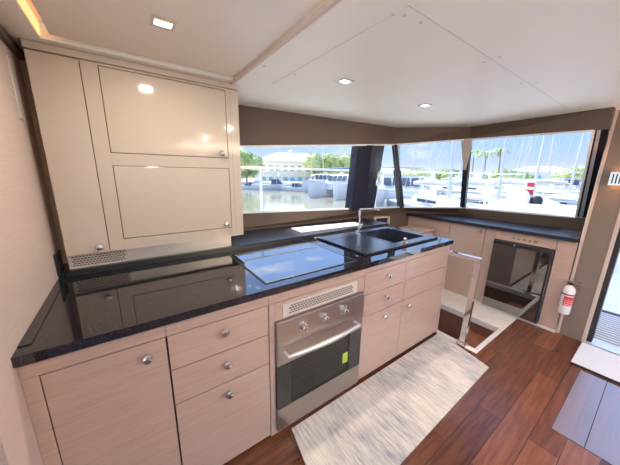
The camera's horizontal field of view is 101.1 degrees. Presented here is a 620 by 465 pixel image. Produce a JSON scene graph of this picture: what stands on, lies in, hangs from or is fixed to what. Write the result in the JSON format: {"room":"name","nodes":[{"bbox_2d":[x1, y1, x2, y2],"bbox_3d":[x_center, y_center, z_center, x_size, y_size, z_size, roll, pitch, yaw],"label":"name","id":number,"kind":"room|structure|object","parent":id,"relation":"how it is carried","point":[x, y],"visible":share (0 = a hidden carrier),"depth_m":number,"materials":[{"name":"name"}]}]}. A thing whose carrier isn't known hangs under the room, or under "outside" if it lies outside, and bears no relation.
{"room":"ship interior","nodes":[
{"label":"ship interior","id":0,"kind":"room"},
{"bbox_2d":[0,39,59,464],"bbox_3d":[-1.253,0.201,1.149,0.100,2.045,1.408,-8,16,-34],"label":"wall","id":1,"kind":"structure","parent":0,"point":[29,243],"depth_m":0.95,"materials":[{"name":"beige paint"}]},
{"bbox_2d":[0,24,25,60],"bbox_3d":[-1.085,-0.748,0.817,0.020,0.040,1.060,-8,16,-34],"label":"trim","id":2,"kind":"structure","parent":1,"relation":"attached to","point":[5,37],"depth_m":1.09,"materials":[{"name":"brown wood"}]},
{"bbox_2d":[6,55,24,119],"bbox_3d":[-1.279,-0.624,1.109,0.006,0.246,0.050,-8,16,-34],"label":"wall plate","id":3,"kind":"object","parent":1,"relation":"attached to","point":[9,60],"visible":1,"depth_m":1.10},
{"bbox_2d":[53,249,62,275],"bbox_3d":[-1.342,0.160,1.366,0.010,0.115,0.130,-8,16,-34],"label":"wall socket","id":4,"kind":"object","parent":1,"relation":"attached to","point":[57,256],"visible":0.89,"depth_m":1.34,"materials":[{"name":"black plastic"}]},
{"bbox_2d":[241,179,376,185],"bbox_3d":[20.196,-17.950,91.224,199.520,1.250,210.480,-8,16,-34],"label":"shore","id":5,"kind":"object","parent":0,"point":[243,181],"visible":0.02,"depth_m":60.15,"materials":[{"name":"grey concrete"}]},
{"bbox_2d":[240,148,263,181],"bbox_3d":[-13.979,-14.803,56.060,7.997,7.333,7.796,-8,16,-34],"label":"tree","id":6,"kind":"object","parent":5,"relation":"on","point":[247,159],"visible":0.62,"depth_m":54.31,"materials":[{"name":"green plant"}]},
{"bbox_2d":[262,153,322,180],"bbox_3d":[-4.902,-18.159,71.584,18.200,7.850,10.200,0,13,-4],"label":"house","id":7,"kind":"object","parent":5,"relation":"on","point":[290,160],"visible":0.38,"depth_m":67.38,"materials":[{"name":"white paint"}]},
{"bbox_2d":[303,152,323,178],"bbox_3d":[1.084,-16.380,63.966,6.460,7.363,6.344,-8,16,-34],"label":"tree","id":8,"kind":"object","parent":5,"relation":"on","point":[312,156],"visible":0.8,"depth_m":61.99,"materials":[{"name":"green plant"}]},
{"bbox_2d":[320,152,340,173],"bbox_3d":[5.146,-16.834,65.863,5.619,7.533,6.541,-8,16,-34],"label":"tree","id":9,"kind":"object","parent":5,"relation":"on","point":[335,160],"visible":0.81,"depth_m":63.77,"materials":[{"name":"green plant"}]},
{"bbox_2d":[339,154,350,173],"bbox_3d":[10.398,-16.869,66.843,7.114,7.344,6.525,-8,16,-34],"label":"tree","id":10,"kind":"object","parent":5,"relation":"on","point":[342,158],"visible":0.31,"depth_m":64.41,"materials":[{"name":"green plant"}]},
{"bbox_2d":[376,169,404,180],"bbox_3d":[27.559,-20.651,89.611,16.200,5.000,10.200,5,14,16],"label":"house","id":11,"kind":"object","parent":5,"relation":"on","point":[383,173],"visible":0.12,"depth_m":85.49,"materials":[{"name":"white"}]},
{"bbox_2d":[402,169,430,179],"bbox_3d":[30.978,-16.719,74.242,9.251,4.451,8.055,-8,16,-34],"label":"tree","id":12,"kind":"object","parent":5,"relation":"on","point":[403,173],"visible":0.45,"depth_m":71.98,"materials":[{"name":"green plant"}]},
{"bbox_2d":[433,169,458,180],"bbox_3d":[38.378,-16.188,72.898,6.383,4.281,6.645,-8,16,-34],"label":"tree","id":13,"kind":"object","parent":5,"relation":"on","point":[440,175],"visible":0.55,"depth_m":71.31,"materials":[{"name":"green plant"}]},
{"bbox_2d":[471,150,480,177],"bbox_3d":[44.301,-17.765,69.457,4.904,9.095,4.805,-8,16,-34],"label":"palm tree","id":14,"kind":"object","parent":5,"relation":"on","point":[473,151],"visible":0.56,"depth_m":68.92,"materials":[{"name":"green plant"}]},
{"bbox_2d":[477,151,496,179],"bbox_3d":[45.233,-16.821,66.554,5.114,8.602,4.613,3,13,10],"label":"palm tree","id":15,"kind":"object","parent":5,"relation":"on","point":[485,152],"visible":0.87,"depth_m":65.94,"materials":[{"name":"green plant"}]},
{"bbox_2d":[490,148,511,174],"bbox_3d":[46.646,-16.222,63.216,4.994,8.992,5.110,-8,16,-34],"label":"palm tree","id":16,"kind":"object","parent":5,"relation":"on","point":[496,149],"visible":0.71,"depth_m":62.81,"materials":[{"name":"green plant"}]},
{"bbox_2d":[480,168,526,179],"bbox_3d":[49.902,-14.393,65.822,10.864,4.390,9.790,-8,16,-34],"label":"tree","id":17,"kind":"object","parent":5,"relation":"on","point":[492,176],"visible":0.3,"depth_m":62.47,"materials":[{"name":"green plant"}]},
{"bbox_2d":[518,172,538,178],"bbox_3d":[54.297,-13.721,65.190,5.913,3.542,5.831,-8,16,-34],"label":"tree","id":18,"kind":"object","parent":5,"relation":"on","point":[527,174],"visible":0.25,"depth_m":62.57,"materials":[{"name":"green plant"}]},
{"bbox_2d":[515,166,567,184],"bbox_3d":[72.429,-18.053,80.799,15.200,5.500,10.200,12,17,39],"label":"house","id":19,"kind":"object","parent":5,"relation":"on","point":[532,171],"visible":0.2,"depth_m":77.52,"materials":[{"name":"white"}]},
{"bbox_2d":[550,166,584,178],"bbox_3d":[62.532,-13.278,60.625,9.002,5.004,8.309,-8,16,-34],"label":"tree","id":20,"kind":"object","parent":5,"relation":"on","point":[579,169],"visible":0.4,"depth_m":59.85,"materials":[{"name":"green plant"}]},
{"bbox_2d":[0,0,619,126],"bbox_3d":[1.158,-0.669,0.340,4.230,0.100,5.060,-8,16,-34],"label":"ceiling","id":21,"kind":"structure","parent":0,"point":[571,48],"depth_m":1.16,"materials":[{"name":"white paint"}]},
{"bbox_2d":[18,0,40,34],"bbox_3d":[-0.374,-0.605,0.017,0.006,0.048,2.694,-8,16,-34],"label":"led strip","id":22,"kind":"object","parent":21,"relation":"attached to","point":[23,3],"visible":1,"depth_m":0.98,"materials":[{"name":"yellow plastic"}]},
{"bbox_2d":[149,14,176,31],"bbox_3d":[-0.569,-0.809,0.989,0.084,0.005,0.084,-8,16,-34],"label":"recessed light","id":23,"kind":"object","parent":21,"relation":"in","point":[156,21],"visible":1,"depth_m":0.98,"materials":[{"name":"silver metal"}]},
{"bbox_2d":[230,0,341,84],"bbox_3d":[0.473,-0.618,0.285,0.018,0.021,3.345,-8,16,-34],"label":"trim","id":24,"kind":"structure","parent":21,"relation":"attached to","point":[325,7],"depth_m":1.03,"materials":[{"name":"beige wood"}]},
{"bbox_2d":[335,78,354,84],"bbox_3d":[0.211,-0.910,1.539,0.084,0.005,0.084,-8,16,-34],"label":"recessed light","id":25,"kind":"object","parent":21,"relation":"in","point":[344,81],"visible":1,"depth_m":1.53,"materials":[{"name":"silver metal"}]},
{"bbox_2d":[273,4,571,110],"bbox_3d":[0.967,-0.975,1.867,2.280,0.002,0.980,-8,16,-34],"label":"trim","id":26,"kind":"structure","parent":21,"relation":"attached to","point":[409,5],"depth_m":1.08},
{"bbox_2d":[417,103,432,107],"bbox_3d":[0.918,-1.013,2.036,0.084,0.005,0.084,-8,16,-34],"label":"recessed light","id":27,"kind":"object","parent":21,"relation":"in","point":[426,104],"visible":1,"depth_m":2.03,"materials":[{"name":"silver metal"}]},
{"bbox_2d":[242,189,386,211],"bbox_3d":[28.151,-14.814,79.987,380.000,0.300,420.000,-8,16,-34],"label":"water","id":28,"kind":"object","parent":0,"point":[273,200],"depth_m":27.70,"materials":[{"name":"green liquid"}]},
{"bbox_2d":[242,178,256,188],"bbox_3d":[-11.068,-8.631,45.974,5.775,2.148,1.751,0,13,-5],"label":"motorboat","id":29,"kind":"object","parent":28,"relation":"on","point":[247,185],"visible":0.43,"depth_m":45.48,"materials":[{"name":"white plastic"}]},
{"bbox_2d":[252,147,263,183],"bbox_3d":[-11.371,-15.899,54.921,2.740,12.250,9.450,-1,13,-10],"label":"sailboat","id":30,"kind":"object","parent":28,"relation":"on","point":[258,181],"visible":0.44,"depth_m":54.12,"materials":[{"name":"metal"}]},
{"bbox_2d":[251,173,300,189],"bbox_3d":[-5.969,-9.025,45.779,8.925,3.182,2.706,-1,13,-10],"label":"motorboat","id":31,"kind":"object","parent":28,"relation":"on","point":[275,184],"visible":0.7,"depth_m":44.62,"materials":[{"name":"metal"}]},
{"bbox_2d":[272,147,284,183],"bbox_3d":[-7.319,-17.626,59.363,3.040,13.750,10.500,0,13,-5],"label":"sailboat","id":32,"kind":"object","parent":28,"relation":"on","point":[281,180],"visible":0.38,"depth_m":59.71,"materials":[{"name":"metal"}]},
{"bbox_2d":[280,178,307,191],"bbox_3d":[-2.153,-7.912,43.187,6.300,2.320,1.910,10,16,33],"label":"motorboat","id":33,"kind":"object","parent":28,"relation":"on","point":[297,187],"visible":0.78,"depth_m":42.86,"materials":[{"name":"white plastic"}]},
{"bbox_2d":[304,147,319,179],"bbox_3d":[0.590,-17.427,55.806,3.340,15.250,11.550,-3,14,-20],"label":"sailboat","id":34,"kind":"object","parent":28,"relation":"on","point":[312,147],"visible":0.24,"depth_m":56.51,"materials":[{"name":"metal"}]},
{"bbox_2d":[302,172,329,191],"bbox_3d":[2.641,-9.071,44.795,5.325,4.020,11.025,7,14,24],"label":"catamaran","id":35,"kind":"object","parent":28,"relation":"on","point":[319,177],"visible":0.23,"depth_m":43.30,"materials":[{"name":"metal"}]},
{"bbox_2d":[312,146,332,173],"bbox_3d":[2.841,-16.271,51.302,3.364,15.287,11.550,-5,14,-25],"label":"sailboat","id":36,"kind":"object","parent":28,"relation":"on","point":[322,146],"visible":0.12,"depth_m":50.96,"materials":[{"name":"metal"}]},
{"bbox_2d":[307,168,348,199],"bbox_3d":[4.248,-6.747,34.901,5.325,4.020,11.025,10,16,33],"label":"catamaran","id":37,"kind":"object","parent":28,"relation":"on","point":[335,185],"visible":0.6,"depth_m":32.98,"materials":[{"name":"white metal"}]},
{"bbox_2d":[374,166,437,206],"bbox_3d":[8.382,-4.140,23.984,5.825,4.020,12.075,4,13,14],"label":"catamaran","id":38,"kind":"object","parent":28,"relation":"on","point":[385,183],"visible":0.62,"depth_m":22.33,"materials":[{"name":"plastic"}]},
{"bbox_2d":[402,144,429,189],"bbox_3d":[16.739,-14.581,40.367,3.340,17.250,11.550,0,13,-5],"label":"sailboat","id":39,"kind":"object","parent":28,"relation":"on","point":[416,144],"visible":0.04,"depth_m":40.40,"materials":[{"name":"metal"}]},
{"bbox_2d":[412,142,447,178],"bbox_3d":[19.399,-14.729,41.536,3.444,17.279,11.550,-3,14,-15],"label":"sailboat","id":40,"kind":"object","parent":28,"relation":"on","point":[446,142],"visible":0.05,"depth_m":41.87,"materials":[{"name":"metal"}]},
{"bbox_2d":[422,143,451,195],"bbox_3d":[18.762,-14.188,37.166,3.927,18.246,11.550,2,13,4],"label":"sailboat","id":41,"kind":"object","parent":28,"relation":"on","point":[434,177],"visible":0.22,"depth_m":37.52,"materials":[{"name":"metal"}]},
{"bbox_2d":[386,139,512,206],"bbox_3d":[8.845,-7.341,15.329,3.195,14.285,11.025,-1,13,-10],"label":"sailboat","id":42,"kind":"object","parent":28,"relation":"on","point":[427,199],"visible":0.31,"depth_m":16.69,"materials":[{"name":"metal"}]},
{"bbox_2d":[436,143,486,196],"bbox_3d":[19.769,-12.197,32.632,3.344,16.278,11.550,0,13,-5],"label":"sailboat","id":43,"kind":"object","parent":28,"relation":"on","point":[454,187],"visible":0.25,"depth_m":33.12,"materials":[{"name":"metal"}]},
{"bbox_2d":[452,139,513,192],"bbox_3d":[23.673,-12.886,34.382,4.279,17.208,11.550,-3,14,-15],"label":"sailboat","id":44,"kind":"object","parent":28,"relation":"on","point":[490,189],"visible":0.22,"depth_m":34.63,"materials":[{"name":"metal"}]},
{"bbox_2d":[422,132,589,205],"bbox_3d":[12.171,-8.808,15.363,3.349,17.284,11.550,-5,14,-25],"label":"sailboat","id":45,"kind":"object","parent":28,"relation":"on","point":[476,182],"visible":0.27,"depth_m":16.68,"materials":[{"name":"metal"}]},
{"bbox_2d":[451,135,578,207],"bbox_3d":[15.461,-9.584,16.515,3.490,18.250,12.075,-4,14,-20],"label":"sailboat","id":46,"kind":"object","parent":28,"relation":"on","point":[505,181],"visible":0.12,"depth_m":17.45,"materials":[{"name":"metal"}]},
{"bbox_2d":[481,136,554,189],"bbox_3d":[28.290,-13.406,33.989,3.340,18.250,11.550,-3,14,-15],"label":"sailboat","id":47,"kind":"object","parent":28,"relation":"on","point":[504,186],"visible":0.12,"depth_m":34.73,"materials":[{"name":"metal"}]},
{"bbox_2d":[502,136,561,191],"bbox_3d":[31.489,-13.933,36.507,3.340,18.250,11.550,-3,14,-15],"label":"sailboat","id":48,"kind":"object","parent":28,"relation":"on","point":[531,140],"visible":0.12,"depth_m":36.76,"materials":[{"name":"metal"}]},
{"bbox_2d":[497,132,588,191],"bbox_3d":[27.980,-12.133,28.909,3.717,18.264,11.550,-1,13,-10],"label":"sailboat","id":49,"kind":"object","parent":28,"relation":"on","point":[553,143],"visible":0.12,"depth_m":29.62,"materials":[{"name":"metal"}]},
{"bbox_2d":[502,132,589,205],"bbox_3d":[24.609,-10.905,22.920,3.340,18.250,11.550,-3,14,-15],"label":"sailboat","id":50,"kind":"object","parent":28,"relation":"on","point":[567,201],"visible":0.35,"depth_m":24.00,"materials":[{"name":"metal"}]},
{"bbox_2d":[536,172,583,192],"bbox_3d":[36.258,-5.889,33.695,5.575,4.020,11.550,-1,13,-10],"label":"catamaran","id":51,"kind":"object","parent":28,"relation":"on","point":[576,184],"visible":0.27,"depth_m":33.96,"materials":[{"name":"metal"}]},
{"bbox_2d":[238,105,395,144],"bbox_3d":[0.011,-0.966,2.552,2.257,0.361,0.113,-6,15,-29],"label":"wall","id":52,"kind":"structure","parent":0,"point":[257,126],"depth_m":2.44,"materials":[{"name":"brown wood"}]},
{"bbox_2d":[398,145,399,166],"bbox_3d":[1.098,-0.862,3.196,0.054,0.426,0.244,10,16,34],"label":"trim","id":53,"kind":"structure","parent":52,"relation":"attached to","point":[398,145],"depth_m":3.12,"materials":[{"name":"silver metal"}]},
{"bbox_2d":[243,208,407,230],"bbox_3d":[0.235,-0.040,2.953,2.843,0.552,0.141,-8,16,-33],"label":"wall","id":54,"kind":"structure","parent":0,"point":[398,216],"depth_m":2.75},
{"bbox_2d":[20,38,243,263],"bbox_3d":[-1.004,-0.408,1.643,1.006,1.070,0.476,-8,16,-34],"label":"upper cabinet","id":55,"kind":"object","parent":54,"relation":"attached to","point":[133,155],"visible":1,"depth_m":1.40,"materials":[{"name":"wood"}]},
{"bbox_2d":[240,144,399,213],"bbox_3d":[0.174,-0.582,2.688,2.591,0.791,0.122,-7,15,-31],"label":"window","id":56,"kind":"structure","parent":54,"relation":"in","point":[241,146],"depth_m":2.56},
{"bbox_2d":[373,216,389,223],"bbox_3d":[0.943,-0.155,3.367,0.297,0.124,0.030,-8,16,-33],"label":"wall niche","id":57,"kind":"object","parent":54,"relation":"attached to","point":[386,219],"visible":0.54,"depth_m":3.39,"materials":[{"name":"beige wood"}]},
{"bbox_2d":[345,145,383,210],"bbox_3d":[0.672,-0.653,3.049,0.546,0.767,0.210,-8,16,-34],"label":"pillar","id":58,"kind":"structure","parent":0,"point":[365,161],"depth_m":2.93,"materials":[{"name":"black metal"}]},
{"bbox_2d":[392,144,403,207],"bbox_3d":[1.131,-0.696,3.273,0.074,0.783,0.426,13,17,41],"label":"pillar","id":59,"kind":"structure","parent":0,"point":[397,173],"depth_m":3.25,"materials":[{"name":"black metal"}]},
{"bbox_2d":[224,319,619,464],"bbox_3d":[1.080,1.387,0.875,4.230,0.060,5.000,-8,16,-34],"label":"floor","id":60,"kind":"structure","parent":0,"point":[507,417],"depth_m":1.64,"materials":[{"name":"brown wood"}]},
{"bbox_2d":[17,326,181,464],"bbox_3d":[-0.926,0.771,1.242,0.406,0.904,0.661,-8,16,-34],"label":"base cabinet","id":61,"kind":"object","parent":60,"relation":"on","point":[110,402],"visible":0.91,"depth_m":0.96,"materials":[{"name":"brown wood"}]},
{"bbox_2d":[165,296,270,464],"bbox_3d":[-0.573,0.720,1.487,0.458,0.904,0.661,-8,16,-34],"label":"base cabinet","id":62,"kind":"object","parent":60,"relation":"on","point":[219,360],"visible":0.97,"depth_m":1.23,"materials":[{"name":"brown wood"}]},
{"bbox_2d":[267,269,364,435],"bbox_3d":[-0.108,0.650,1.827,0.701,0.904,0.632,-8,16,-34],"label":"housing","id":63,"kind":"object","parent":60,"relation":"on","point":[282,305],"visible":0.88,"depth_m":1.44,"materials":[{"name":"brown wood"}]},
{"bbox_2d":[275,291,364,430],"bbox_3d":[-0.046,0.732,1.770,0.653,0.701,0.626,-8,16,-34],"label":"oven","id":64,"kind":"object","parent":63,"relation":"in","point":[317,349],"visible":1,"depth_m":1.54,"materials":[{"name":"metal"}]},
{"bbox_2d":[292,332,488,464],"bbox_3d":[0.685,1.132,1.789,1.790,0.009,0.507,-8,16,-34],"label":"rug","id":65,"kind":"object","parent":60,"relation":"on","point":[385,417],"visible":1,"depth_m":1.66,"materials":[{"name":"beige fabric"}]},
{"bbox_2d":[358,245,449,379],"bbox_3d":[0.619,0.542,2.350,1.101,0.904,0.721,-8,16,-34],"label":"base cabinet","id":66,"kind":"object","parent":60,"relation":"on","point":[403,296],"visible":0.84,"depth_m":2.02,"materials":[{"name":"brown wood"}]},
{"bbox_2d":[11,218,453,367],"bbox_3d":[-0.146,0.110,1.998,2.690,0.068,1.178,-8,16,-34],"label":"countertop","id":67,"kind":"structure","parent":66,"relation":"on","point":[85,307],"depth_m":1.25,"materials":[{"name":"stone"}]},
{"bbox_2d":[67,236,230,268],"bbox_3d":[-0.937,0.108,1.619,0.880,0.080,0.018,-8,16,-34],"label":"backsplash strip","id":68,"kind":"object","parent":67,"relation":"on","point":[94,259],"visible":0.94,"depth_m":1.56,"materials":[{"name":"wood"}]},
{"bbox_2d":[67,250,127,268],"bbox_3d":[-1.191,0.144,1.442,0.257,0.080,0.014,-8,16,-34],"label":"vent grille","id":69,"kind":"object","parent":68,"relation":"attached to","point":[94,259],"depth_m":1.43,"materials":[{"name":"metal"}]},
{"bbox_2d":[229,242,356,283],"bbox_3d":[-0.120,0.172,1.718,0.664,0.004,0.558,-8,16,-34],"label":"cooktop","id":70,"kind":"object","parent":67,"relation":"in","point":[270,265],"visible":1,"depth_m":1.66,"materials":[{"name":"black glass"}]},
{"bbox_2d":[291,222,361,232],"bbox_3d":[0.191,-0.061,2.597,0.766,0.006,0.200,-7,15,-31],"label":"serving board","id":71,"kind":"object","parent":67,"relation":"on","point":[339,225],"visible":0.86,"depth_m":2.54,"materials":[{"name":"white plastic"}]},
{"bbox_2d":[356,208,378,231],"bbox_3d":[0.571,-0.123,2.481,0.243,0.231,0.077,-3,14,-17],"label":"faucet","id":72,"kind":"object","parent":67,"relation":"on","point":[359,227],"visible":1,"depth_m":2.46,"materials":[{"name":"silver metal"}]},
{"bbox_2d":[316,226,437,255],"bbox_3d":[0.609,0.111,2.301,0.950,0.228,0.584,-8,16,-34],"label":"sink","id":73,"kind":"object","parent":67,"relation":"in","point":[371,241],"visible":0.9,"depth_m":2.22,"materials":[{"name":"black metal"}]},
{"bbox_2d":[408,216,450,238],"bbox_3d":[1.646,0.255,3.602,0.134,0.926,0.599,-8,16,-34],"label":"base cabinet","id":74,"kind":"object","parent":60,"relation":"on","point":[442,229],"visible":0.02,"depth_m":3.40,"materials":[{"name":"brown wood"}]},
{"bbox_2d":[443,223,485,299],"bbox_3d":[2.056,0.334,3.290,0.496,0.926,0.396,-8,16,-34],"label":"base cabinet","id":75,"kind":"object","parent":60,"relation":"on","point":[469,240],"visible":0.58,"depth_m":3.17,"materials":[{"name":"brown wood"}]},
{"bbox_2d":[449,251,482,346],"bbox_3d":[1.346,0.596,2.318,0.084,0.830,0.262,-8,16,-34],"label":"handrail","id":76,"kind":"object","parent":60,"relation":"on","point":[462,342],"visible":1,"depth_m":2.22,"materials":[{"name":"metal"}]},
{"bbox_2d":[474,228,579,332],"bbox_3d":[2.400,0.444,2.846,0.464,0.926,0.744,-8,16,-34],"label":"housing","id":77,"kind":"object","parent":60,"relation":"on","point":[565,254],"visible":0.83,"depth_m":2.53,"materials":[{"name":"brown wood"}]},
{"bbox_2d":[407,213,581,242],"bbox_3d":[2.132,-0.128,3.157,0.575,0.036,1.740,-8,16,-34],"label":"countertop","id":78,"kind":"structure","parent":77,"relation":"on","point":[569,235],"depth_m":2.84,"materials":[{"name":"stone"}]},
{"bbox_2d":[482,239,555,323],"bbox_3d":[2.362,0.481,2.851,0.468,0.783,0.503,-8,16,-34],"label":"fridge","id":79,"kind":"object","parent":77,"relation":"in","point":[518,274],"visible":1,"depth_m":2.70,"materials":[{"name":"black glass"}]},
{"bbox_2d":[551,370,619,464],"bbox_3d":[2.049,1.227,1.503,0.850,0.002,0.776,-8,16,-34],"label":"floor hatch","id":80,"kind":"object","parent":60,"relation":"on","point":[589,415],"visible":1,"depth_m":1.64,"materials":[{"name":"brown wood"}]},
{"bbox_2d":[570,342,619,383],"bbox_3d":[2.560,1.122,1.956,0.452,0.018,0.745,-8,16,-34],"label":"step","id":81,"kind":"structure","parent":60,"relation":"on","point":[603,363],"depth_m":2.12,"materials":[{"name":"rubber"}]},
{"bbox_2d":[403,208,459,225],"bbox_3d":[1.674,-0.098,3.707,0.905,0.574,0.274,0,13,-4],"label":"wall","id":82,"kind":"structure","parent":0,"point":[410,210],"depth_m":3.64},
{"bbox_2d":[394,139,463,207],"bbox_3d":[1.565,-0.700,3.185,1.153,0.851,0.469,0,13,-3],"label":"window","id":83,"kind":"structure","parent":82,"relation":"in","point":[456,139],"depth_m":3.47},
{"bbox_2d":[395,127,469,143],"bbox_3d":[1.422,-1.133,3.014,0.816,0.195,0.157,3,13,9],"label":"wall","id":84,"kind":"structure","parent":0,"point":[403,134],"depth_m":2.98,"materials":[{"name":"brown wood"}]},
{"bbox_2d":[461,138,472,169],"bbox_3d":[1.838,-0.902,2.972,0.252,0.331,0.122,-11,17,-41],"label":"trim","id":85,"kind":"structure","parent":84,"relation":"attached to","point":[466,145],"depth_m":2.94,"materials":[{"name":"beige wood"}]},
{"bbox_2d":[437,308,493,338],"bbox_3d":[1.333,1.552,3.075,0.635,1.234,1.270,-8,16,-34],"label":"wall","id":86,"kind":"structure","parent":0,"point":[450,324],"depth_m":2.99,"materials":[{"name":"brown wood"}]},
{"bbox_2d":[457,330,485,347],"bbox_3d":[1.337,1.370,3.030,0.591,0.650,1.230,-8,16,-34],"label":"steps","id":87,"kind":"structure","parent":86,"relation":"attached to","point":[474,339],"depth_m":2.69,"materials":[{"name":"brown wood"}]},
{"bbox_2d":[436,291,515,353],"bbox_3d":[1.459,0.875,3.119,1.090,0.070,1.483,-8,16,-34],"label":"trim","id":88,"kind":"structure","parent":86,"relation":"attached to","point":[493,320],"depth_m":2.80,"materials":[{"name":"white plastic"}]},
{"bbox_2d":[399,225,434,234],"bbox_3d":[1.416,0.333,3.502,0.310,0.806,0.335,-8,16,-34],"label":"locker","id":89,"kind":"object","parent":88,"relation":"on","point":[429,231],"visible":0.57,"depth_m":3.36,"materials":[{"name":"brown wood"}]},
{"bbox_2d":[460,146,471,207],"bbox_3d":[1.953,-0.700,3.205,0.075,0.827,0.638,10,16,34],"label":"pillar","id":90,"kind":"structure","parent":0,"point":[465,173],"depth_m":3.26,"materials":[{"name":"black metal"}]},
{"bbox_2d":[456,208,585,230],"bbox_3d":[2.500,0.024,3.191,0.130,0.600,1.363,-9,16,-36],"label":"wall","id":91,"kind":"structure","parent":0,"point":[577,223],"depth_m":2.97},
{"bbox_2d":[465,129,596,217],"bbox_3d":[2.264,-0.607,2.829,0.664,0.850,1.193,-8,16,-34],"label":"window","id":92,"kind":"structure","parent":91,"relation":"in","point":[593,130],"depth_m":2.47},
{"bbox_2d":[470,202,575,215],"bbox_3d":[3.436,0.106,4.236,2.420,1.000,1.300,-8,16,-34],"label":"wall","id":93,"kind":"structure","parent":0,"point":[513,206],"depth_m":4.25,"materials":[{"name":"white"}]},
{"bbox_2d":[469,107,615,139],"bbox_3d":[2.125,-1.016,2.487,0.151,0.160,1.100,-7,15,-31],"label":"wall","id":94,"kind":"structure","parent":0,"point":[596,119],"depth_m":2.30,"materials":[{"name":"brown wood"}]},
{"bbox_2d":[476,204,619,273],"bbox_3d":[5.699,0.458,3.891,0.800,1.150,5.800,-8,16,-34],"label":"boat","id":95,"kind":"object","parent":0,"point":[617,267],"depth_m":4.17,"materials":[{"name":"white"}]},
{"bbox_2d":[505,189,530,203],"bbox_3d":[4.341,-0.703,5.335,0.400,0.390,0.400,-8,16,-34],"label":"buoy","id":96,"kind":"object","parent":95,"relation":"on","point":[517,196],"visible":0.62,"depth_m":5.19,"materials":[{"name":"white plastic"}]},
{"bbox_2d":[525,179,536,203],"bbox_3d":[4.530,-0.794,5.282,0.140,0.620,0.050,12,17,39],"label":"marker sign","id":97,"kind":"object","parent":95,"relation":"on","point":[530,186],"visible":0.54,"depth_m":5.23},
{"bbox_2d":[530,196,542,204],"bbox_3d":[4.570,-0.601,5.159,0.200,0.280,0.200,-8,16,-34],"label":"bollard","id":98,"kind":"object","parent":95,"relation":"on","point":[535,199],"visible":0.66,"depth_m":5.08,"materials":[{"name":"rubber"}]},
{"bbox_2d":[537,273,619,328],"bbox_3d":[4.876,1.159,2.264,3.350,0.090,3.900,-8,16,-34],"label":"floor","id":99,"kind":"structure","parent":0,"point":[612,301],"depth_m":3.34,"materials":[{"name":"white"}]},
{"bbox_2d":[593,310,619,347],"bbox_3d":[3.359,1.062,2.332,0.925,0.014,1.200,-8,16,-34],"label":"deck grating","id":100,"kind":"object","parent":99,"relation":"on","point":[608,327],"visible":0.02,"depth_m":2.60,"materials":[{"name":"white plastic"}]},
{"bbox_2d":[559,110,619,340],"bbox_3d":[2.575,0.001,2.267,0.110,2.065,0.153,-8,16,-34],"label":"wall","id":101,"kind":"structure","parent":0,"point":[606,207],"depth_m":2.25,"materials":[{"name":"brown paint"}]},
{"bbox_2d":[557,279,582,314],"bbox_3d":[2.427,0.613,2.393,0.102,0.330,0.116,2,13,3],"label":"fire extinguisher","id":102,"kind":"object","parent":101,"relation":"attached to","point":[568,292],"visible":1,"depth_m":2.38,"materials":[{"name":"metal"}]},
{"bbox_2d":[581,210,619,342],"bbox_3d":[2.633,0.017,2.201,0.135,2.065,0.026,-8,16,-34],"label":"trim","id":103,"kind":"structure","parent":101,"relation":"attached to","point":[617,225],"depth_m":2.25,"materials":[{"name":"beige wood"}]},
{"bbox_2d":[585,339,619,355],"bbox_3d":[2.867,1.123,2.105,0.140,0.062,0.826,-8,16,-34],"label":"trim","id":104,"kind":"structure","parent":101,"relation":"attached to","point":[599,344],"depth_m":2.32,"materials":[{"name":"silver metal"}]},
{"bbox_2d":[586,228,619,341],"bbox_3d":[2.673,0.020,2.192,0.120,2.065,0.034,-8,16,-34],"label":"trim","id":105,"kind":"structure","parent":101,"relation":"attached to","point":[616,250],"depth_m":2.27,"materials":[{"name":"metal"}]},
{"bbox_2d":[608,172,619,185],"bbox_3d":[2.525,-0.439,2.091,0.070,0.108,0.094,-8,16,-34],"label":"wall lamp","id":106,"kind":"object","parent":101,"relation":"attached to","point":[614,179],"visible":1,"depth_m":2.08,"materials":[{"name":"silver metal"}]},
{"bbox_2d":[583,129,609,217],"bbox_3d":[2.619,-0.492,2.350,0.655,0.781,0.055,-10,17,-38],"label":"wall","id":107,"kind":"structure","parent":0,"point":[604,134],"depth_m":2.25,"materials":[{"name":"black"}]},
{"bbox_2d":[556,110,618,332],"bbox_3d":[2.524,-0.017,2.337,0.130,2.065,0.023,-8,16,-34],"label":"trim","id":108,"kind":"structure","parent":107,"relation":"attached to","point":[605,152],"depth_m":2.25,"materials":[{"name":"beige wood"}]},
{"bbox_2d":[579,130,600,217],"bbox_3d":[2.599,-0.499,2.377,0.655,0.781,0.030,-10,17,-39],"label":"trim","id":109,"kind":"structure","parent":107,"relation":"attached to","point":[598,131],"depth_m":2.33,"materials":[{"name":"brown wood"}]},
{"bbox_3d":[0.633,1.335,-0.284,12.400,1.050,8.300,-8,16,-34],"label":"floor","id":110,"kind":"structure","parent":0,"visible":0},
{"bbox_2d":[241,166,524,210],"bbox_3d":[0.692,-0.596,4.011,8.210,0.773,0.725,-5,15,-26],"label":"guard rail","id":111,"kind":"object","parent":110,"relation":"on","point":[252,167],"visible":0.44,"depth_m":4.00,"materials":[{"name":"white metal"}]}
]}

